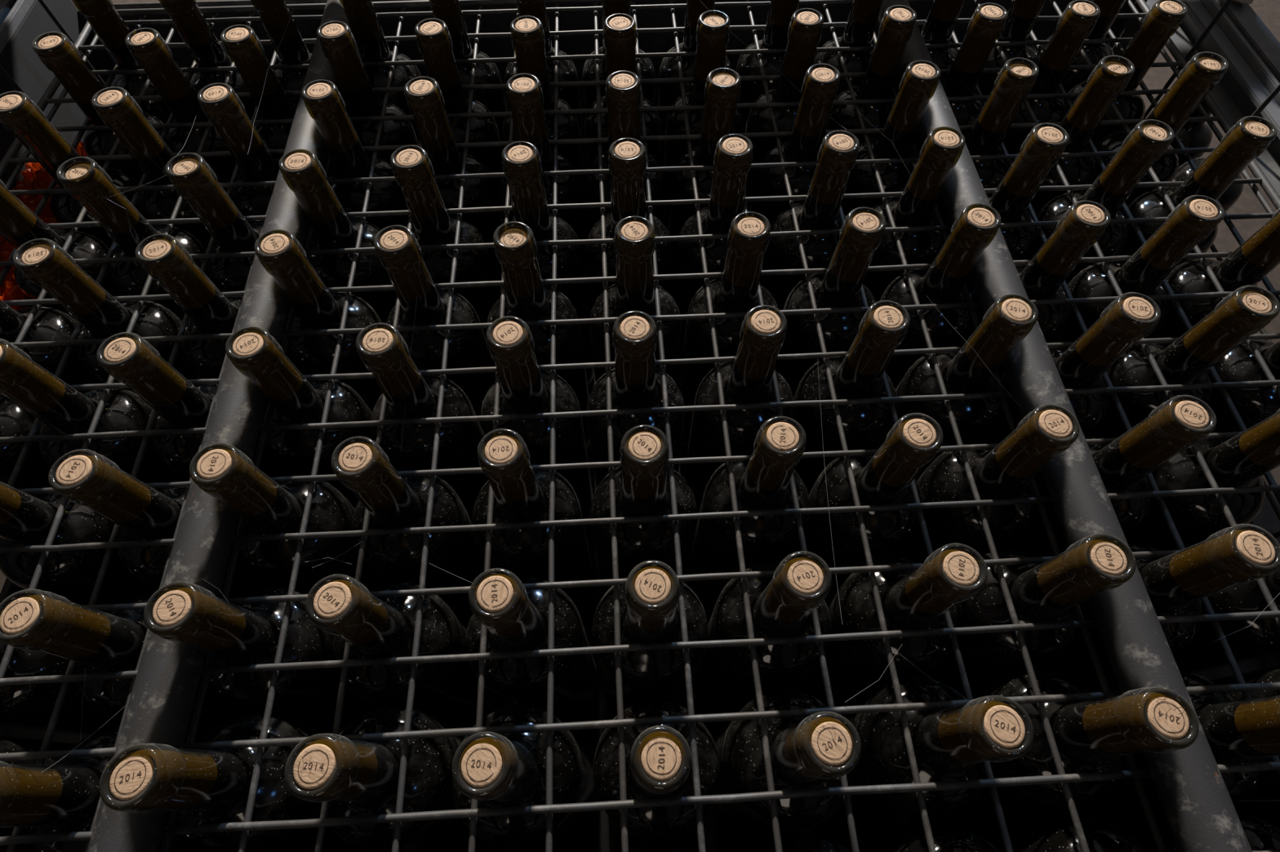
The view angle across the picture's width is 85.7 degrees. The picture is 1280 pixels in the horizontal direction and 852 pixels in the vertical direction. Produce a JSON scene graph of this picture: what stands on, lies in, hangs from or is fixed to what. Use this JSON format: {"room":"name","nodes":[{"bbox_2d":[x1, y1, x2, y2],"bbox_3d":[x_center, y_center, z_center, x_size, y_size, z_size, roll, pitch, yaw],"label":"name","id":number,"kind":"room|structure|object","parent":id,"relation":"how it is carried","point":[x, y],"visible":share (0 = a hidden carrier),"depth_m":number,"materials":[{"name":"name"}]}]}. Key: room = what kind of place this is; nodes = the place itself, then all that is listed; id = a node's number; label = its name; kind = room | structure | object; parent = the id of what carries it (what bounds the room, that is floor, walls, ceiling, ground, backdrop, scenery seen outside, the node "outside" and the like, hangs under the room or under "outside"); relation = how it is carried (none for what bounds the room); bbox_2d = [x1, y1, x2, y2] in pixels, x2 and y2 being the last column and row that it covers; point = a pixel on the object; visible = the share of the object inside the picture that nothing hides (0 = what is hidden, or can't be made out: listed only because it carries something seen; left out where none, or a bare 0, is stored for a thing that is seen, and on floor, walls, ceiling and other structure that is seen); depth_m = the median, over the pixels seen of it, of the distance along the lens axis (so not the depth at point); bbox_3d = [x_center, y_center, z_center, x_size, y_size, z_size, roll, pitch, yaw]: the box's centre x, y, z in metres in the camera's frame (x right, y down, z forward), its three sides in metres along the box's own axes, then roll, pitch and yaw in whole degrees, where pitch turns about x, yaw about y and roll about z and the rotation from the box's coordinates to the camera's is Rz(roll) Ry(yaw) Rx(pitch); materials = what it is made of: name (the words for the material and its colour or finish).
{"room":"wine cellar","nodes":[
{"label":"wine cellar","id":0,"kind":"room"},
{"bbox_2d":[0,0,1279,593],"bbox_3d":[-0.137,-1.067,1.583,5.016,0.009,7.600,-3,61,-1],"label":"floor","id":1,"kind":"structure","parent":0,"point":[1268,11],"depth_m":1.21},
{"bbox_2d":[0,0,1279,851],"bbox_3d":[-0.003,-0.024,0.602,1.241,0.710,0.959,-3,61,-1],"label":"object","id":2,"kind":"object","parent":1,"relation":"on","point":[1229,29],"visible":0.07,"depth_m":0.67,"materials":[{"name":"black metal"}]},
{"bbox_2d":[0,179,125,321],"bbox_3d":[-0.485,-0.109,0.626,0.075,0.300,0.075,-3,61,-1],"label":"wine bottle","id":3,"kind":"object","parent":2,"relation":"on","point":[19,225],"visible":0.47,"depth_m":0.56,"materials":[{"name":"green glass"}]},
{"bbox_2d":[0,91,146,251],"bbox_3d":[-0.489,-0.179,0.664,0.075,0.300,0.075,-3,61,-1],"label":"wine bottle","id":4,"kind":"object","parent":2,"relation":"on","point":[20,116],"visible":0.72,"depth_m":0.56,"materials":[{"name":"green glass"}]},
{"bbox_2d":[0,481,158,613],"bbox_3d":[-0.395,0.099,0.513,0.075,0.300,0.075,-3,61,-1],"label":"wine bottle","id":5,"kind":"object","parent":2,"relation":"on","point":[25,519],"visible":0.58,"depth_m":0.45,"materials":[{"name":"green glass"}]},
{"bbox_2d":[0,338,187,483],"bbox_3d":[-0.399,0.028,0.551,0.075,0.300,0.075,-3,61,-1],"label":"wine bottle","id":6,"kind":"object","parent":2,"relation":"on","point":[62,409],"visible":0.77,"depth_m":0.48,"materials":[{"name":"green glass"}]},
{"bbox_2d":[31,31,165,183],"bbox_3d":[-0.489,-0.247,0.701,0.075,0.300,0.075,-3,61,-1],"label":"wine bottle","id":7,"kind":"object","parent":2,"relation":"on","point":[55,50],"visible":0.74,"depth_m":0.60,"materials":[{"name":"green glass"}]},
{"bbox_2d":[0,727,203,851],"bbox_3d":[-0.307,0.236,0.438,0.075,0.300,0.075,-3,61,-1],"label":"wine bottle","id":8,"kind":"object","parent":2,"relation":"on","point":[64,797],"visible":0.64,"depth_m":0.36,"materials":[{"name":"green glass"}]},
{"bbox_2d":[13,238,203,394],"bbox_3d":[-0.404,-0.044,0.591,0.075,0.300,0.075,-3,61,-1],"label":"wine bottle","id":9,"kind":"object","parent":2,"relation":"on","point":[46,264],"visible":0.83,"depth_m":0.50,"materials":[{"name":"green glass"}]},
{"bbox_2d":[0,589,255,732],"bbox_3d":[-0.311,0.166,0.476,0.075,0.300,0.075,-3,61,-1],"label":"wine bottle","id":10,"kind":"object","parent":2,"relation":"on","point":[31,620],"visible":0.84,"depth_m":0.38,"materials":[{"name":"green glass"}]},
{"bbox_2d":[56,156,208,320],"bbox_3d":[-0.407,-0.114,0.629,0.075,0.300,0.075,-3,61,-1],"label":"wine bottle","id":11,"kind":"object","parent":2,"relation":"on","point":[83,179],"visible":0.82,"depth_m":0.54,"materials":[{"name":"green glass"}]},
{"bbox_2d":[91,87,231,248],"bbox_3d":[-0.413,-0.184,0.667,0.075,0.300,0.075,-3,61,-1],"label":"wine bottle","id":12,"kind":"object","parent":2,"relation":"on","point":[115,106],"visible":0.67,"depth_m":0.57,"materials":[{"name":"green glass"}]},
{"bbox_2d":[48,448,278,598],"bbox_3d":[-0.315,0.096,0.514,0.075,0.300,0.075,-3,61,-1],"label":"wine bottle","id":13,"kind":"object","parent":2,"relation":"on","point":[88,478],"visible":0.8,"depth_m":0.42,"materials":[{"name":"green glass"}]},
{"bbox_2d":[0,0,327,851],"bbox_3d":[-0.418,-0.070,0.516,0.281,0.009,0.844,-3,61,-1],"label":"grid","id":14,"kind":"object","parent":2,"relation":"attached to","point":[215,7],"visible":0.48,"depth_m":0.52,"materials":[{"name":"metal"}]},
{"bbox_2d":[124,27,240,182],"bbox_3d":[-0.414,-0.252,0.704,0.075,0.300,0.075,-3,61,-1],"label":"wine bottle","id":15,"kind":"object","parent":2,"relation":"on","point":[147,46],"visible":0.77,"depth_m":0.61,"materials":[{"name":"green glass"}]},
{"bbox_2d":[96,332,293,480],"bbox_3d":[-0.319,0.025,0.553,0.075,0.300,0.075,-3,61,-1],"label":"wine bottle","id":16,"kind":"object","parent":2,"relation":"on","point":[127,357],"visible":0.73,"depth_m":0.46,"materials":[{"name":"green glass"}]},
{"bbox_2d":[135,233,302,408],"bbox_3d":[-0.324,-0.048,0.593,0.075,0.300,0.075,-3,61,-1],"label":"wine bottle","id":17,"kind":"object","parent":2,"relation":"on","point":[162,256],"visible":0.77,"depth_m":0.50,"materials":[{"name":"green glass"}]},
{"bbox_2d":[98,713,348,851],"bbox_3d":[-0.230,0.229,0.442,0.075,0.300,0.075,-3,61,-1],"label":"wine bottle","id":18,"kind":"object","parent":2,"relation":"on","point":[205,787],"visible":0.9,"depth_m":0.37,"materials":[{"name":"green glass"}]},
{"bbox_2d":[164,152,291,324],"bbox_3d":[-0.331,-0.118,0.631,0.078,0.300,0.078,-3,61,-1],"label":"wine bottle","id":19,"kind":"object","parent":2,"relation":"on","point":[193,179],"visible":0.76,"depth_m":0.54,"materials":[{"name":"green glass"}]},
{"bbox_2d":[197,83,314,249],"bbox_3d":[-0.332,-0.188,0.669,0.075,0.300,0.075,-3,61,-1],"label":"wine bottle","id":20,"kind":"object","parent":2,"relation":"on","point":[220,103],"visible":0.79,"depth_m":0.57,"materials":[{"name":"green glass"}]},
{"bbox_2d":[143,581,383,731],"bbox_3d":[-0.236,0.163,0.478,0.075,0.300,0.075,-3,61,-1],"label":"wine bottle","id":21,"kind":"object","parent":2,"relation":"on","point":[190,614],"visible":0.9,"depth_m":0.41,"materials":[{"name":"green glass"}]},
{"bbox_2d":[220,24,333,169],"bbox_3d":[-0.336,-0.256,0.706,0.075,0.300,0.075,-3,61,-1],"label":"wine bottle","id":22,"kind":"object","parent":2,"relation":"on","point":[241,43],"visible":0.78,"depth_m":0.60,"materials":[{"name":"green glass"}]},
{"bbox_2d":[189,443,389,594],"bbox_3d":[-0.238,0.092,0.516,0.075,0.300,0.075,-27,65,-14],"label":"wine bottle","id":23,"kind":"object","parent":2,"relation":"on","point":[222,471],"visible":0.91,"depth_m":0.45,"materials":[{"name":"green glass"}]},
{"bbox_2d":[225,326,375,507],"bbox_3d":[-0.242,0.021,0.555,0.075,0.300,0.075,-3,61,-1],"label":"wine bottle","id":24,"kind":"object","parent":2,"relation":"on","point":[294,399],"visible":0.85,"depth_m":0.49,"materials":[{"name":"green glass"}]},
{"bbox_2d":[254,229,382,413],"bbox_3d":[-0.246,-0.051,0.595,0.075,0.300,0.075,-3,61,-1],"label":"wine bottle","id":25,"kind":"object","parent":2,"relation":"on","point":[279,252],"visible":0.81,"depth_m":0.53,"materials":[{"name":"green glass"}]},
{"bbox_2d":[279,149,396,323],"bbox_3d":[-0.250,-0.121,0.633,0.075,0.300,0.075,-3,61,-1],"label":"wine bottle","id":26,"kind":"object","parent":2,"relation":"on","point":[302,171],"visible":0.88,"depth_m":0.56,"materials":[{"name":"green glass"}]},
{"bbox_2d":[302,80,413,230],"bbox_3d":[-0.252,-0.192,0.671,0.075,0.300,0.075,38,68,19],"label":"wine bottle","id":27,"kind":"object","parent":2,"relation":"on","point":[323,102],"visible":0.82,"depth_m":0.59,"materials":[{"name":"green glass"}]},
{"bbox_2d":[316,21,418,162],"bbox_3d":[-0.258,-0.260,0.709,0.075,0.300,0.075,-3,61,-1],"label":"wine bottle","id":28,"kind":"object","parent":2,"relation":"on","point":[337,42],"visible":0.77,"depth_m":0.62,"materials":[{"name":"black glass"}]},
{"bbox_2d":[284,706,469,848],"bbox_3d":[-0.148,0.226,0.444,0.075,0.300,0.075,-3,61,-1],"label":"wine bottle","id":29,"kind":"object","parent":2,"relation":"on","point":[357,778],"visible":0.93,"depth_m":0.38,"materials":[{"name":"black glass"}]},
{"bbox_2d":[306,573,502,728],"bbox_3d":[-0.156,0.159,0.480,0.075,0.300,0.075,-3,61,-1],"label":"wine bottle","id":30,"kind":"object","parent":2,"relation":"on","point":[340,606],"visible":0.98,"depth_m":0.42,"materials":[{"name":"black glass"}]},
{"bbox_2d":[331,436,493,625],"bbox_3d":[-0.160,0.089,0.518,0.075,0.300,0.075,-3,61,-1],"label":"wine bottle","id":31,"kind":"object","parent":2,"relation":"on","point":[393,500],"visible":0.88,"depth_m":0.45,"materials":[{"name":"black glass"}]},
{"bbox_2d":[355,323,488,519],"bbox_3d":[-0.162,0.018,0.557,0.075,0.300,0.075,-3,61,-1],"label":"wine bottle","id":32,"kind":"object","parent":2,"relation":"on","point":[382,349],"visible":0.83,"depth_m":0.49,"materials":[{"name":"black glass"}]},
{"bbox_2d":[373,225,495,429],"bbox_3d":[-0.167,-0.055,0.597,0.075,0.300,0.075,-3,61,-1],"label":"wine bottle","id":33,"kind":"object","parent":2,"relation":"on","point":[398,251],"visible":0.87,"depth_m":0.53,"materials":[{"name":"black glass"}]},
{"bbox_2d":[390,145,500,366],"bbox_3d":[-0.169,-0.125,0.635,0.075,0.300,0.075,-3,61,-1],"label":"wine bottle","id":34,"kind":"object","parent":2,"relation":"on","point":[412,169],"visible":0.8,"depth_m":0.56,"materials":[{"name":"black glass"}]},
{"bbox_2d":[404,76,502,294],"bbox_3d":[-0.172,-0.195,0.673,0.075,0.300,0.075,-3,61,-1],"label":"wine bottle","id":35,"kind":"object","parent":2,"relation":"on","point":[424,100],"visible":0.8,"depth_m":0.60,"materials":[{"name":"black glass"}]},
{"bbox_2d":[414,18,504,224],"bbox_3d":[-0.176,-0.263,0.711,0.075,0.300,0.075,-3,61,-1],"label":"wine bottle","id":36,"kind":"object","parent":2,"relation":"on","point":[433,40],"visible":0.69,"depth_m":0.63,"materials":[{"name":"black glass"}]},
{"bbox_2d":[451,705,595,847],"bbox_3d":[-0.072,0.225,0.444,0.075,0.300,0.075,-3,61,-1],"label":"wine bottle","id":37,"kind":"object","parent":2,"relation":"on","point":[495,770],"visible":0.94,"depth_m":0.38,"materials":[{"name":"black glass"}]},
{"bbox_2d":[465,568,598,722],"bbox_3d":[-0.074,0.157,0.481,0.075,0.300,0.075,-3,61,-1],"label":"wine bottle","id":38,"kind":"object","parent":2,"relation":"on","point":[515,618],"visible":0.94,"depth_m":0.42,"materials":[{"name":"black glass"}]},
{"bbox_2d":[472,428,595,619],"bbox_3d":[-0.079,0.084,0.521,0.075,0.300,0.075,-3,61,-1],"label":"wine bottle","id":39,"kind":"object","parent":2,"relation":"on","point":[521,493],"visible":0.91,"depth_m":0.46,"materials":[{"name":"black glass"}]},
{"bbox_2d":[480,315,593,531],"bbox_3d":[-0.082,0.013,0.559,0.077,0.300,0.078,-3,61,-1],"label":"wine bottle","id":40,"kind":"object","parent":2,"relation":"on","point":[525,388],"visible":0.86,"depth_m":0.49,"materials":[{"name":"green glass"}]},
{"bbox_2d":[486,221,591,453],"bbox_3d":[-0.086,-0.058,0.598,0.075,0.300,0.075,-3,61,-1],"label":"wine bottle","id":41,"kind":"object","parent":2,"relation":"on","point":[526,298],"visible":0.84,"depth_m":0.53,"materials":[{"name":"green glass"}]},
{"bbox_2d":[494,141,594,388],"bbox_3d":[-0.088,-0.129,0.637,0.075,0.300,0.075,-3,61,-1],"label":"wine bottle","id":42,"kind":"object","parent":2,"relation":"on","point":[522,162],"visible":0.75,"depth_m":0.56,"materials":[{"name":"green glass"}]},
{"bbox_2d":[498,73,591,318],"bbox_3d":[-0.092,-0.199,0.675,0.075,0.300,0.075,-3,61,-1],"label":"wine bottle","id":43,"kind":"object","parent":2,"relation":"on","point":[525,98],"visible":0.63,"depth_m":0.59,"materials":[{"name":"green glass"}]},
{"bbox_2d":[585,71,666,232],"bbox_3d":[-0.013,-0.202,0.677,0.075,0.300,0.075,-3,61,-1],"label":"wine bottle","id":44,"kind":"object","parent":2,"relation":"on","point":[623,89],"visible":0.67,"depth_m":0.58,"materials":[{"name":"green glass"}]},
{"bbox_2d":[586,137,671,308],"bbox_3d":[-0.009,-0.132,0.639,0.075,0.300,0.075,-27,65,-14],"label":"wine bottle","id":45,"kind":"object","parent":2,"relation":"on","point":[627,159],"visible":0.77,"depth_m":0.55,"materials":[{"name":"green glass"}]},
{"bbox_2d":[589,216,680,383],"bbox_3d":[-0.004,-0.062,0.601,0.075,0.300,0.075,-3,61,-1],"label":"wine bottle","id":46,"kind":"object","parent":2,"relation":"on","point":[634,238],"visible":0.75,"depth_m":0.52,"materials":[{"name":"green glass"}]},
{"bbox_2d":[586,311,684,488],"bbox_3d":[-0.003,0.010,0.561,0.075,0.300,0.075,-3,61,-1],"label":"wine bottle","id":47,"kind":"object","parent":2,"relation":"on","point":[636,381],"visible":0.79,"depth_m":0.49,"materials":[{"name":"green glass"}]},
{"bbox_2d":[590,424,697,595],"bbox_3d":[0.003,0.082,0.522,0.075,0.300,0.075,-3,61,-1],"label":"wine bottle","id":48,"kind":"object","parent":2,"relation":"on","point":[642,483],"visible":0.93,"depth_m":0.45,"materials":[{"name":"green glass"}]},
{"bbox_2d":[592,560,708,710],"bbox_3d":[0.007,0.153,0.483,0.076,0.300,0.076,-3,61,-1],"label":"wine bottle","id":49,"kind":"object","parent":2,"relation":"on","point":[649,605],"visible":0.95,"depth_m":0.42,"materials":[{"name":"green glass"}]},
{"bbox_2d":[593,700,719,841],"bbox_3d":[0.010,0.223,0.445,0.075,0.300,0.075,-3,61,-1],"label":"wine bottle","id":50,"kind":"object","parent":2,"relation":"on","point":[658,757],"visible":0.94,"depth_m":0.38,"materials":[{"name":"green glass"}]},
{"bbox_2d":[160,0,1166,851],"bbox_3d":[-0.005,-0.088,0.526,0.529,0.009,0.844,-3,61,-1],"label":"grid","id":51,"kind":"object","parent":2,"relation":"in","point":[1135,775],"visible":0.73,"depth_m":0.45,"materials":[{"name":"metal"}]},
{"bbox_2d":[86,0,351,851],"bbox_3d":[-0.273,-0.072,0.496,0.031,0.030,0.914,-3,61,-1],"label":"metal bar","id":52,"kind":"object","parent":51,"relation":"on","point":[160,706],"visible":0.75,"depth_m":0.41,"materials":[{"name":"metal"}]},
{"bbox_2d":[878,0,1252,851],"bbox_3d":[0.267,-0.097,0.509,0.032,0.030,0.914,-3,61,-1],"label":"metal bar","id":53,"kind":"object","parent":51,"relation":"on","point":[1201,814],"visible":0.74,"depth_m":0.41,"materials":[{"name":"metal"}]},
{"bbox_2d":[663,10,742,231],"bbox_3d":[0.063,-0.274,0.716,0.075,0.300,0.075,-3,61,-1],"label":"wine bottle","id":54,"kind":"object","parent":2,"relation":"on","point":[713,29],"visible":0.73,"depth_m":0.63,"materials":[{"name":"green glass"}]},
{"bbox_2d":[668,67,752,298],"bbox_3d":[0.067,-0.205,0.679,0.075,0.300,0.075,-3,61,-1],"label":"wine bottle","id":55,"kind":"object","parent":2,"relation":"on","point":[722,86],"visible":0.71,"depth_m":0.60,"materials":[{"name":"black glass"}]},
{"bbox_2d":[673,133,753,386],"bbox_3d":[0.070,-0.136,0.641,0.075,0.300,0.075,-3,61,-1],"label":"wine bottle","id":56,"kind":"object","parent":2,"relation":"on","point":[733,155],"visible":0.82,"depth_m":0.56,"materials":[{"name":"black glass"}]},
{"bbox_2d":[680,211,777,451],"bbox_3d":[0.076,-0.066,0.603,0.075,0.300,0.075,-3,61,-1],"label":"wine bottle","id":57,"kind":"object","parent":2,"relation":"on","point":[748,236],"visible":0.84,"depth_m":0.53,"materials":[{"name":"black glass"}]},
{"bbox_2d":[684,305,793,528],"bbox_3d":[0.079,0.006,0.564,0.075,0.300,0.075,-3,61,-1],"label":"wine bottle","id":58,"kind":"object","parent":2,"relation":"on","point":[748,380],"visible":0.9,"depth_m":0.50,"materials":[{"name":"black glass"}]},
{"bbox_2d":[687,416,809,617],"bbox_3d":[0.082,0.077,0.525,0.075,0.300,0.075,-3,61,-1],"label":"wine bottle","id":59,"kind":"object","parent":2,"relation":"on","point":[762,482],"visible":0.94,"depth_m":0.46,"materials":[{"name":"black glass"}]},
{"bbox_2d":[694,551,831,713],"bbox_3d":[0.085,0.148,0.486,0.075,0.300,0.075,-3,61,-1],"label":"wine bottle","id":60,"kind":"object","parent":2,"relation":"on","point":[782,604],"visible":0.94,"depth_m":0.42,"materials":[{"name":"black glass"}]},
{"bbox_2d":[745,8,823,211],"bbox_3d":[0.143,-0.276,0.718,0.075,0.300,0.075,22,64,11],"label":"wine bottle","id":61,"kind":"object","parent":2,"relation":"on","point":[806,25],"visible":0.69,"depth_m":0.63,"materials":[{"name":"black glass"}]},
{"bbox_2d":[711,689,861,829],"bbox_3d":[0.088,0.217,0.448,0.075,0.300,0.075,-3,61,-1],"label":"wine bottle","id":62,"kind":"object","parent":2,"relation":"on","point":[815,750],"visible":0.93,"depth_m":0.38,"materials":[{"name":"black glass"}]},
{"bbox_2d":[750,63,839,228],"bbox_3d":[0.146,-0.210,0.681,0.075,0.300,0.075,-3,61,-1],"label":"wine bottle","id":63,"kind":"object","parent":2,"relation":"on","point":[820,84],"visible":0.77,"depth_m":0.60,"materials":[{"name":"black glass"}]},
{"bbox_2d":[760,130,859,310],"bbox_3d":[0.150,-0.140,0.643,0.075,0.300,0.075,-3,61,-1],"label":"wine bottle","id":64,"kind":"object","parent":2,"relation":"on","point":[837,154],"visible":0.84,"depth_m":0.57,"materials":[{"name":"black glass"}]},
{"bbox_2d":[775,207,885,398],"bbox_3d":[0.156,-0.070,0.605,0.075,0.300,0.075,-3,61,-1],"label":"wine bottle","id":65,"kind":"object","parent":2,"relation":"on","point":[862,231],"visible":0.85,"depth_m":0.54,"materials":[{"name":"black glass"}]},
{"bbox_2d":[792,300,910,495],"bbox_3d":[0.157,0.003,0.566,0.075,0.300,0.075,-3,61,-1],"label":"wine bottle","id":66,"kind":"object","parent":2,"relation":"on","point":[884,326],"visible":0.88,"depth_m":0.50,"materials":[{"name":"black glass"}]},
{"bbox_2d":[791,413,943,600],"bbox_3d":[0.160,0.075,0.526,0.075,0.300,0.075,-3,61,-1],"label":"wine bottle","id":67,"kind":"object","parent":2,"relation":"on","point":[885,477],"visible":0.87,"depth_m":0.46,"materials":[{"name":"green glass"}]},
{"bbox_2d":[824,4,916,143],"bbox_3d":[0.223,-0.281,0.720,0.075,0.300,0.075,-3,61,-1],"label":"wine bottle","id":68,"kind":"object","parent":2,"relation":"on","point":[897,24],"visible":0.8,"depth_m":0.63,"materials":[{"name":"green glass"}]},
{"bbox_2d":[791,542,987,706],"bbox_3d":[0.166,0.144,0.488,0.075,0.300,0.075,30,65,15],"label":"wine bottle","id":69,"kind":"object","parent":2,"relation":"on","point":[953,574],"visible":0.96,"depth_m":0.42,"materials":[{"name":"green glass"}]},
{"bbox_2d":[840,60,940,217],"bbox_3d":[0.228,-0.213,0.683,0.075,0.300,0.075,-3,61,-1],"label":"wine bottle","id":70,"kind":"object","parent":2,"relation":"on","point":[919,82],"visible":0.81,"depth_m":0.60,"materials":[{"name":"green glass"}]},
{"bbox_2d":[862,126,964,302],"bbox_3d":[0.229,-0.143,0.645,0.075,0.300,0.075,-3,61,-1],"label":"wine bottle","id":71,"kind":"object","parent":2,"relation":"on","point":[942,149],"visible":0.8,"depth_m":0.57,"materials":[{"name":"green glass"}]},
{"bbox_2d":[838,677,1034,814],"bbox_3d":[0.170,0.211,0.452,0.075,0.300,0.075,-3,61,-1],"label":"wine bottle","id":72,"kind":"object","parent":2,"relation":"on","point":[953,744],"visible":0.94,"depth_m":0.39,"materials":[{"name":"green glass"}]},
{"bbox_2d":[880,203,1000,389],"bbox_3d":[0.236,-0.073,0.607,0.075,0.300,0.075,-19,63,-10],"label":"wine bottle","id":73,"kind":"object","parent":2,"relation":"on","point":[977,224],"visible":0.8,"depth_m":0.54,"materials":[{"name":"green glass"}]},
{"bbox_2d":[875,293,1038,480],"bbox_3d":[0.239,-0.002,0.568,0.075,0.300,0.075,-3,61,-1],"label":"wine bottle","id":74,"kind":"object","parent":2,"relation":"on","point":[1011,317],"visible":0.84,"depth_m":0.50,"materials":[{"name":"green glass"}]},
{"bbox_2d":[892,404,1079,563],"bbox_3d":[0.240,0.070,0.529,0.075,0.300,0.075,-3,61,-1],"label":"wine bottle","id":75,"kind":"object","parent":2,"relation":"on","point":[1005,471],"visible":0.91,"depth_m":0.46,"materials":[{"name":"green glass"}]},
{"bbox_2d":[936,57,1039,225],"bbox_3d":[0.307,-0.216,0.685,0.075,0.300,0.075,-3,61,-1],"label":"wine bottle","id":76,"kind":"object","parent":2,"relation":"on","point":[1015,82],"visible":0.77,"depth_m":0.59,"materials":[{"name":"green glass"}]},
{"bbox_2d":[945,123,1069,293],"bbox_3d":[0.307,-0.147,0.647,0.075,0.300,0.075,-3,61,-1],"label":"wine bottle","id":77,"kind":"object","parent":2,"relation":"on","point":[1046,143],"visible":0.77,"depth_m":0.55,"materials":[{"name":"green glass"}]},
{"bbox_2d":[915,533,1136,693],"bbox_3d":[0.245,0.140,0.490,0.075,0.300,0.075,-3,61,-1],"label":"wine bottle","id":78,"kind":"object","parent":2,"relation":"on","point":[1047,591],"visible":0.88,"depth_m":0.42,"materials":[{"name":"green glass"}]},
{"bbox_2d":[960,200,1111,375],"bbox_3d":[0.312,-0.075,0.608,0.075,0.300,0.075,-3,61,-1],"label":"wine bottle","id":79,"kind":"object","parent":2,"relation":"on","point":[1085,222],"visible":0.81,"depth_m":0.51,"materials":[{"name":"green glass"}]},
{"bbox_2d":[928,813,1151,851],"bbox_3d":[0.252,0.278,0.415,0.075,0.300,0.075,-3,61,-1],"label":"wine bottle","id":80,"kind":"object","parent":2,"relation":"on","point":[1027,833],"visible":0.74,"depth_m":0.39,"materials":[{"name":"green glass"}]},
{"bbox_2d":[1003,0,1100,154],"bbox_3d":[0.382,-0.287,0.724,0.075,0.300,0.075,-3,61,-1],"label":"wine bottle","id":81,"kind":"object","parent":2,"relation":"on","point":[1077,22],"visible":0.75,"depth_m":0.63,"materials":[{"name":"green glass"}]},
{"bbox_2d":[977,292,1160,444],"bbox_3d":[0.317,-0.003,0.569,0.075,0.300,0.075,-3,61,-1],"label":"wine bottle","id":82,"kind":"object","parent":2,"relation":"on","point":[1131,316],"visible":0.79,"depth_m":0.47,"materials":[{"name":"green glass"}]},
{"bbox_2d":[1011,55,1134,215],"bbox_3d":[0.385,-0.219,0.686,0.075,0.300,0.075,-3,61,-1],"label":"wine bottle","id":83,"kind":"object","parent":2,"relation":"on","point":[1108,79],"visible":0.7,"depth_m":0.59,"materials":[{"name":"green glass"}]},
{"bbox_2d":[960,670,1199,807],"bbox_3d":[0.248,0.208,0.454,0.075,0.300,0.075,-3,61,-1],"label":"wine bottle","id":84,"kind":"object","parent":2,"relation":"on","point":[1094,735],"visible":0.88,"depth_m":0.38,"materials":[{"name":"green glass"}]},
{"bbox_2d":[907,0,1279,851],"bbox_3d":[0.408,-0.107,0.537,0.271,0.009,0.844,-3,61,-1],"label":"grid","id":85,"kind":"object","parent":2,"relation":"attached to","point":[1261,179],"visible":0.48,"depth_m":0.54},
{"bbox_2d":[1022,119,1174,284],"bbox_3d":[0.388,-0.150,0.649,0.075,0.300,0.075,-3,61,-1],"label":"wine bottle","id":86,"kind":"object","parent":2,"relation":"on","point":[1149,140],"visible":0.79,"depth_m":0.56,"materials":[{"name":"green glass"}]},
{"bbox_2d":[1000,395,1216,556],"bbox_3d":[0.321,0.064,0.532,0.075,0.300,0.075,-3,61,-1],"label":"wine bottle","id":87,"kind":"object","parent":2,"relation":"on","point":[1123,465],"visible":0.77,"depth_m":0.44,"materials":[{"name":"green glass"}]},
{"bbox_2d":[1053,195,1224,349],"bbox_3d":[0.393,-0.080,0.611,0.075,0.300,0.075,13,62,7],"label":"wine bottle","id":88,"kind":"object","parent":2,"relation":"on","point":[1197,216],"visible":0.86,"depth_m":0.52,"materials":[{"name":"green glass"}]},
{"bbox_2d":[1020,524,1279,680],"bbox_3d":[0.324,0.135,0.493,0.075,0.300,0.075,-3,61,-1],"label":"wine bottle","id":89,"kind":"object","parent":2,"relation":"on","point":[1175,584],"visible":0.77,"depth_m":0.40,"materials":[{"name":"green glass"}]},
{"bbox_2d":[1086,52,1228,212],"bbox_3d":[0.462,-0.223,0.689,0.075,0.300,0.075,-3,61,-1],"label":"wine bottle","id":90,"kind":"object","parent":2,"relation":"on","point":[1201,75],"visible":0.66,"depth_m":0.59,"materials":[{"name":"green glass"}]},
{"bbox_2d":[1080,671,1279,807],"bbox_3d":[0.328,0.208,0.454,0.075,0.300,0.075,-3,61,-1],"label":"wine bottle","id":91,"kind":"object","parent":2,"relation":"on","point":[1236,731],"visible":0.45,"depth_m":0.38,"materials":[{"name":"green glass"}]},
{"bbox_2d":[1084,285,1279,438],"bbox_3d":[0.395,-0.008,0.572,0.075,0.300,0.075,-3,61,-1],"label":"wine bottle","id":92,"kind":"object","parent":2,"relation":"on","point":[1246,311],"visible":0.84,"depth_m":0.49,"materials":[{"name":"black glass"}]},
{"bbox_2d":[1116,115,1276,266],"bbox_3d":[0.466,-0.154,0.651,0.075,0.300,0.075,-3,61,-1],"label":"wine bottle","id":93,"kind":"object","parent":2,"relation":"on","point":[1251,135],"visible":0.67,"depth_m":0.55,"materials":[{"name":"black glass"}]},
{"bbox_2d":[1124,408,1279,551],"bbox_3d":[0.400,0.063,0.533,0.075,0.300,0.075,-3,61,-1],"label":"wine bottle","id":94,"kind":"object","parent":2,"relation":"on","point":[1241,460],"visible":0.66,"depth_m":0.47,"materials":[{"name":"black glass"}]},
{"bbox_2d":[1147,208,1279,345],"bbox_3d":[0.470,-0.082,0.612,0.075,0.300,0.075,-3,61,-1],"label":"wine bottle","id":95,"kind":"object","parent":2,"relation":"on","point":[1257,256],"visible":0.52,"depth_m":0.54,"materials":[{"name":"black glass"}]},
{"bbox_2d":[1205,339,1279,441],"bbox_3d":[0.474,-0.011,0.573,0.075,0.300,0.075,-3,61,-1],"label":"wine bottle","id":96,"kind":"object","parent":2,"relation":"on","point":[1254,405],"visible":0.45,"depth_m":0.52,"materials":[{"name":"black glass"}]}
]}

